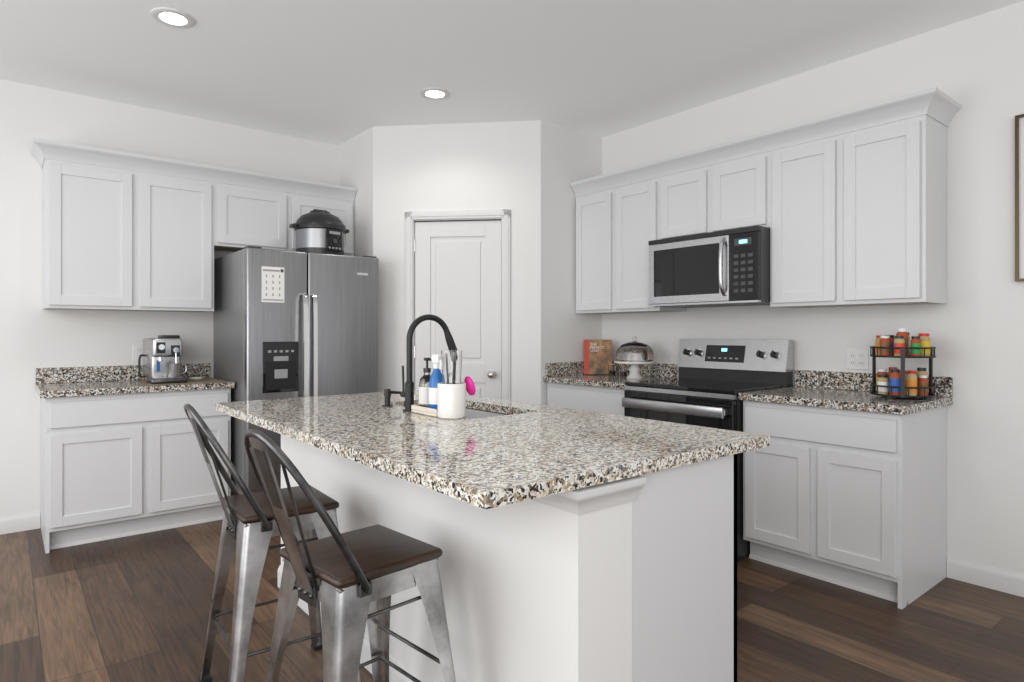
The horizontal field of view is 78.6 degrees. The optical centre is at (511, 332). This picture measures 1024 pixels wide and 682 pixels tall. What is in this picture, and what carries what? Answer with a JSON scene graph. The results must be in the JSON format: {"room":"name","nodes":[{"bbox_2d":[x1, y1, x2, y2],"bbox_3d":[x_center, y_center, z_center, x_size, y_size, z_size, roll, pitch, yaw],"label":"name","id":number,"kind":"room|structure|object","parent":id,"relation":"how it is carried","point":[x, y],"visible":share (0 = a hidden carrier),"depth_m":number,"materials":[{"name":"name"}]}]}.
{"room":"kitchen","nodes":[
{"label":"kitchen","id":0,"kind":"room"},
{"bbox_2d":[0,79,335,527],"bbox_3d":[-2.596,-0.160,4.391,5.910,2.800,0.150,0,0,-39],"label":"wall","id":1,"kind":"structure","parent":0,"point":[32,336],"depth_m":4.03,"materials":[{"name":"white paint"}]},
{"bbox_2d":[0,512,39,534],"bbox_3d":[-3.914,1.189,3.212,2.378,0.102,0.014,0,0,-39],"label":"baseboard","id":2,"kind":"structure","parent":1,"relation":"attached to","point":[30,521],"depth_m":3.90,"materials":[{"name":"white paint"}]},
{"bbox_2d":[39,139,138,310],"bbox_3d":[-2.702,-0.644,3.997,0.470,0.993,0.323,0,0,-39],"label":"upper cabinet","id":3,"kind":"object","parent":1,"relation":"attached to","point":[124,231],"depth_m":3.87,"materials":[{"name":"white paint"}]},
{"bbox_2d":[133,344,142,360],"bbox_3d":[-2.572,0.140,4.307,0.070,0.115,0.009,0,0,-39],"label":"outlet","id":4,"kind":"object","parent":1,"relation":"attached to","point":[137,350],"visible":0.81,"depth_m":4.30,"materials":[{"name":"white plastic"}]},
{"bbox_2d":[139,154,218,311],"bbox_3d":[-2.337,-0.644,4.294,0.470,0.993,0.323,0,0,-39],"label":"upper cabinet","id":5,"kind":"object","parent":1,"relation":"attached to","point":[179,200],"depth_m":4.17,"materials":[{"name":"white paint"}]},
{"bbox_2d":[219,167,290,251],"bbox_3d":[-1.953,-0.873,4.605,0.518,0.535,0.323,0,0,-39],"label":"upper cabinet","id":6,"kind":"object","parent":1,"relation":"attached to","point":[255,208],"depth_m":4.49,"materials":[{"name":"white paint"}]},
{"bbox_2d":[291,178,356,255],"bbox_3d":[-1.551,-0.873,4.932,0.518,0.535,0.323,0,0,-39],"label":"upper cabinet","id":7,"kind":"object","parent":1,"relation":"attached to","point":[306,196],"depth_m":4.81,"materials":[{"name":"white paint"}]},
{"bbox_2d":[336,126,399,391],"bbox_3d":[-1.124,-0.160,4.927,0.130,2.800,0.814,0,0,-39],"label":"wall","id":8,"kind":"structure","parent":0,"point":[368,162],"depth_m":4.73,"materials":[{"name":"white paint"}]},
{"bbox_2d":[400,122,503,390],"bbox_3d":[-0.493,-0.160,4.777,0.660,2.800,0.797,0,0,-39],"label":"wall","id":9,"kind":"structure","parent":0,"point":[457,166],"depth_m":4.67,"materials":[{"name":"white paint"}]},
{"bbox_2d":[405,209,509,400],"bbox_3d":[-0.405,0.166,4.684,0.798,2.148,0.175,0,0,7],"label":"pantry door","id":10,"kind":"structure","parent":9,"relation":"in","point":[457,272],"depth_m":4.67,"materials":[{"name":"white paint"}]},
{"bbox_2d":[0,519,1023,681],"bbox_3d":[-0.273,1.290,1.660,6.070,0.100,7.320,0,0,-39],"label":"floor","id":11,"kind":"structure","parent":0,"point":[134,608],"depth_m":2.66,"materials":[{"name":"brown wood"}]},
{"bbox_2d":[41,388,230,553],"bbox_3d":[-2.418,0.802,4.038,0.980,0.875,0.618,0,0,-39],"label":"base cabinet","id":12,"kind":"object","parent":11,"relation":"on","point":[113,466],"visible":0.94,"depth_m":3.75,"materials":[{"name":"white paint"}]},
{"bbox_2d":[36,363,234,397],"bbox_3d":[-2.416,0.294,4.027,1.020,0.139,0.637,0,0,-39],"label":"countertop","id":13,"kind":"structure","parent":12,"relation":"on","point":[75,381],"depth_m":4.00,"materials":[{"name":"stone"}]},
{"bbox_2d":[136,335,225,384],"bbox_3d":[-2.222,0.171,4.177,0.460,0.308,0.485,0,0,-39],"label":"coffee machine","id":14,"kind":"object","parent":13,"relation":"on","point":[161,355],"visible":1,"depth_m":4.02,"materials":[{"name":"silver metal"}]},
{"bbox_2d":[188,377,203,379],"bbox_3d":[-2.143,0.313,4.238,0.100,0.018,0.100,0,0,-39],"label":"dish","id":15,"kind":"object","parent":13,"relation":"on","point":[195,378],"visible":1,"depth_m":4.21,"materials":[{"name":"white ceramic"}]},
{"bbox_2d":[184,404,360,681],"bbox_3d":[-0.840,0.734,2.155,0.517,1.011,0.440,0,0,-36],"label":"bar stool","id":16,"kind":"object","parent":11,"relation":"on","point":[249,529],"visible":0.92,"depth_m":2.03,"materials":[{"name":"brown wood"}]},
{"bbox_2d":[214,246,378,495],"bbox_3d":[-1.562,0.344,4.538,0.920,1.792,0.886,0,0,-39],"label":"fridge","id":17,"kind":"object","parent":11,"relation":"on","point":[292,324],"visible":0.69,"depth_m":4.17,"materials":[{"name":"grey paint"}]},
{"bbox_2d":[289,209,348,254],"bbox_3d":[-1.407,-0.727,4.585,0.430,0.347,0.373,0,0,-39],"label":"pressure cooker","id":18,"kind":"object","parent":17,"relation":"on","point":[320,231],"visible":0.9,"depth_m":4.44,"materials":[{"name":"black plastic"}]},
{"bbox_2d":[244,429,455,681],"bbox_3d":[-0.433,0.734,1.653,0.440,1.011,0.517,0,0,45],"label":"bar stool","id":19,"kind":"object","parent":11,"relation":"on","point":[353,581],"visible":1,"depth_m":1.57,"materials":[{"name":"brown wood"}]},
{"bbox_2d":[271,430,759,681],"bbox_3d":[-0.213,0.802,2.466,0.748,0.875,2.074,0,0,-39],"label":"kitchen island","id":20,"kind":"object","parent":11,"relation":"on","point":[574,545],"depth_m":1.71,"materials":[{"name":"white paint"}]},
{"bbox_2d":[278,565,413,681],"bbox_3d":[-0.488,1.189,2.255,0.014,0.102,2.064,0,0,-39],"label":"baseboard","id":21,"kind":"structure","parent":20,"relation":"attached to","point":[394,676],"depth_m":2.30,"materials":[{"name":"white paint"}]},
{"bbox_2d":[216,390,769,509],"bbox_3d":[-0.278,0.343,2.435,1.120,0.034,2.090,0,0,-39],"label":"island countertop","id":22,"kind":"structure","parent":20,"relation":"on","point":[539,451],"depth_m":1.89,"materials":[{"name":"multicoloured stone"}]},
{"bbox_2d":[382,389,400,406],"bbox_3d":[-0.533,0.287,2.775,0.089,0.075,0.046,0,0,-39],"label":"soap dispenser","id":23,"kind":"object","parent":22,"relation":"on","point":[388,393],"visible":0.98,"depth_m":2.75,"materials":[{"name":"black metal"}]},
{"bbox_2d":[400,314,456,411],"bbox_3d":[-0.350,0.124,2.675,0.275,0.402,0.088,0,0,-39],"label":"faucet","id":24,"kind":"object","parent":22,"relation":"on","point":[407,392],"visible":0.85,"depth_m":2.59,"materials":[{"name":"black metal"}]},
{"bbox_2d":[411,382,465,418],"bbox_3d":[-0.285,0.260,2.468,0.110,0.131,0.280,0,0,-39],"label":"sink caddy","id":25,"kind":"object","parent":22,"relation":"on","point":[451,401],"visible":0.88,"depth_m":2.36,"materials":[{"name":"beige ceramic"}]},
{"bbox_2d":[419,358,430,407],"bbox_3d":[-0.343,0.207,2.543,0.072,0.210,0.066,0,0,-39],"label":"soap bottle","id":26,"kind":"object","parent":25,"relation":"in","point":[424,390],"visible":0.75,"depth_m":2.51,"materials":[{"name":"white plastic"}]},
{"bbox_2d":[429,354,441,409],"bbox_3d":[-0.297,0.200,2.482,0.064,0.225,0.072,0,0,-39],"label":"spray bottle","id":27,"kind":"object","parent":25,"relation":"in","point":[436,375],"visible":0.52,"depth_m":2.46,"materials":[{"name":"blue plastic"}]},
{"bbox_2d":[441,350,461,383],"bbox_3d":[-0.232,0.191,2.402,0.082,0.245,0.082,0,0,-39],"label":"utensils","id":28,"kind":"object","parent":25,"relation":"in","point":[451,365],"visible":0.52,"depth_m":2.37,"materials":[{"name":"silver metal"}]},
{"bbox_2d":[464,376,475,394],"bbox_3d":[-0.164,0.207,2.433,0.038,0.076,0.054,0,0,-39],"label":"pink scrubber","id":29,"kind":"object","parent":25,"relation":"attached to","point":[470,386],"visible":0.96,"depth_m":2.42,"materials":[{"name":"pink plastic"}]},
{"bbox_2d":[414,402,519,417],"bbox_3d":[-0.243,0.462,2.741,0.424,0.228,0.764,0,0,-39],"label":"sink","id":30,"kind":"object","parent":22,"relation":"in","point":[471,411],"depth_m":2.89,"materials":[{"name":"silver metal"}]},
{"bbox_2d":[547,382,624,415],"bbox_3d":[0.734,0.802,4.501,0.618,0.875,0.790,0,0,-39],"label":"base cabinet","id":31,"kind":"object","parent":11,"relation":"on","point":[594,399],"visible":0.06,"depth_m":4.29,"materials":[{"name":"white paint"}]},
{"bbox_2d":[543,361,678,388],"bbox_3d":[0.728,0.294,4.493,0.637,0.139,0.795,0,0,-39],"label":"countertop","id":32,"kind":"structure","parent":31,"relation":"on","point":[571,373],"depth_m":4.54,"materials":[{"name":"stone"}]},
{"bbox_2d":[584,340,611,374],"bbox_3d":[0.660,0.189,4.810,0.213,0.268,0.073,0,0,6],"label":"cookbook","id":33,"kind":"object","parent":32,"relation":"on","point":[597,356],"visible":1,"depth_m":4.79,"materials":[{"name":"red paper"}]},
{"bbox_2d":[608,363,615,376],"bbox_3d":[0.742,0.278,4.636,0.056,0.095,0.056,0,0,-39],"label":"jar","id":34,"kind":"object","parent":32,"relation":"on","point":[611,369],"visible":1,"depth_m":4.61,"materials":[{"name":"clear glass"}]},
{"bbox_2d":[620,365,626,376],"bbox_3d":[0.827,0.285,4.628,0.048,0.080,0.048,0,0,-39],"label":"jar","id":35,"kind":"object","parent":32,"relation":"on","point":[623,370],"visible":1,"depth_m":4.61,"materials":[{"name":"clear glass"}]},
{"bbox_2d":[614,361,655,378],"bbox_3d":[0.870,0.265,4.431,0.292,0.121,0.292,0,0,-39],"label":"cake stand","id":36,"kind":"object","parent":32,"relation":"on","point":[634,369],"visible":0.9,"depth_m":4.39,"materials":[{"name":"white ceramic"}]},
{"bbox_2d":[616,337,653,361],"bbox_3d":[0.870,0.116,4.431,0.262,0.175,0.262,0,0,-39],"label":"glass dome","id":37,"kind":"object","parent":36,"relation":"on","point":[634,351],"visible":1,"depth_m":4.33,"materials":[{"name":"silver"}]},
{"bbox_2d":[622,339,792,561],"bbox_3d":[1.178,0.642,3.844,0.707,1.195,0.774,0,0,-39],"label":"range","id":38,"kind":"object","parent":11,"relation":"on","point":[711,382],"visible":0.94,"depth_m":3.77,"materials":[{"name":"black metal"}]},
{"bbox_2d":[743,400,946,608],"bbox_3d":[1.726,0.802,3.281,0.618,0.875,0.775,0,0,-39],"label":"base cabinet","id":39,"kind":"object","parent":11,"relation":"on","point":[854,500],"visible":0.88,"depth_m":3.02,"materials":[{"name":"white paint"}]},
{"bbox_2d":[739,370,952,414],"bbox_3d":[1.724,0.294,3.267,0.637,0.139,0.805,0,0,-39],"label":"countertop","id":40,"kind":"structure","parent":39,"relation":"on","point":[837,390],"depth_m":3.19,"materials":[{"name":"stone"}]},
{"bbox_2d":[870,328,935,398],"bbox_3d":[1.958,0.152,3.140,0.284,0.346,0.288,0,0,-39],"label":"spice rack","id":41,"kind":"object","parent":40,"relation":"on","point":[896,382],"visible":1,"depth_m":3.07,"materials":[{"name":"black"}]},
{"bbox_2d":[0,0,1023,145],"bbox_3d":[-0.273,-1.610,1.660,6.070,0.100,7.320,0,0,-39],"label":"ceiling","id":42,"kind":"structure","parent":0,"point":[336,72],"depth_m":3.50,"materials":[{"name":"white paint"}]},
{"bbox_2d":[150,7,194,27],"bbox_3d":[-1.678,-1.554,3.095,0.196,0.010,0.196,0,0,-39],"label":"recessed light","id":43,"kind":"object","parent":42,"relation":"in","point":[171,17],"visible":1,"depth_m":3.09,"materials":[{"name":"white paint"}]},
{"bbox_2d":[420,88,449,99],"bbox_3d":[-0.503,-1.554,4.075,0.196,0.010,0.196,0,0,-39],"label":"recessed light","id":44,"kind":"object","parent":42,"relation":"in","point":[435,93],"visible":1,"depth_m":4.07,"materials":[{"name":"white paint"}]},
{"bbox_2d":[504,121,523,401],"bbox_3d":[-0.028,-0.160,4.656,0.091,2.800,0.142,0,0,-39],"label":"wall","id":45,"kind":"structure","parent":0,"point":[513,130],"depth_m":4.61,"materials":[{"name":"white paint"}]},
{"bbox_2d":[524,1,1023,574],"bbox_3d":[2.024,-0.160,3.526,0.150,2.800,7.320,0,0,-39],"label":"wall","id":46,"kind":"structure","parent":0,"point":[526,173],"depth_m":3.23,"materials":[{"name":"white paint"}]},
{"bbox_2d":[570,173,609,313],"bbox_3d":[0.725,-0.644,4.747,0.323,0.993,0.398,0,0,-39],"label":"upper cabinet","id":47,"kind":"object","parent":46,"relation":"attached to","point":[592,195],"depth_m":4.65,"materials":[{"name":"white paint"}]},
{"bbox_2d":[610,160,686,313],"bbox_3d":[0.975,-0.644,4.438,0.323,0.993,0.397,0,0,-39],"label":"upper cabinet","id":48,"kind":"object","parent":46,"relation":"attached to","point":[633,190],"depth_m":4.36,"materials":[{"name":"white paint"}]},
{"bbox_2d":[658,148,705,239],"bbox_3d":[1.224,-0.873,4.133,0.323,0.535,0.390,0,0,-39],"label":"upper cabinet","id":49,"kind":"object","parent":46,"relation":"attached to","point":[681,178],"depth_m":4.03,"materials":[{"name":"white paint"}]},
{"bbox_2d":[706,131,769,232],"bbox_3d":[1.470,-0.873,3.830,0.323,0.535,0.390,0,0,-39],"label":"upper cabinet","id":50,"kind":"object","parent":46,"relation":"attached to","point":[738,170],"depth_m":3.72,"materials":[{"name":"white paint"}]},
{"bbox_2d":[648,225,769,307],"bbox_3d":[1.286,-0.386,3.932,0.480,0.433,0.772,0,0,-39],"label":"microwave","id":51,"kind":"object","parent":50,"relation":"attached to","point":[727,268],"visible":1,"depth_m":3.75,"materials":[{"name":"grey metal"}]},
{"bbox_2d":[768,114,833,307],"bbox_3d":[1.716,-0.644,3.527,0.323,0.993,0.390,0,0,-39],"label":"upper cabinet","id":52,"kind":"object","parent":46,"relation":"attached to","point":[801,227],"depth_m":3.43,"materials":[{"name":"white paint"}]},
{"bbox_2d":[846,349,867,369],"bbox_3d":[1.937,0.150,3.507,0.009,0.115,0.116,0,0,-39],"label":"wall outlet","id":53,"kind":"object","parent":46,"relation":"attached to","point":[857,359],"visible":1,"depth_m":3.50,"materials":[{"name":"white plastic"}]},
{"bbox_2d":[834,88,949,306],"bbox_3d":[1.962,-0.644,3.225,0.323,0.993,0.390,0,0,-39],"label":"upper cabinet","id":54,"kind":"object","parent":46,"relation":"attached to","point":[848,208],"depth_m":3.11,"materials":[{"name":"white paint"}]},
{"bbox_2d":[947,557,1023,596],"bbox_3d":[3.238,1.189,1.902,0.014,0.102,3.268,0,0,-39],"label":"baseboard","id":55,"kind":"structure","parent":46,"relation":"attached to","point":[1005,581],"depth_m":3.04,"materials":[{"name":"white paint"}]},
{"bbox_2d":[1015,114,1023,281],"bbox_3d":[2.566,-0.630,2.717,0.029,0.780,0.600,0,0,-39],"label":"framed art","id":56,"kind":"object","parent":46,"relation":"attached to","point":[1019,198],"visible":0.97,"depth_m":2.94,"materials":[{"name":"brown metal"}]}
]}

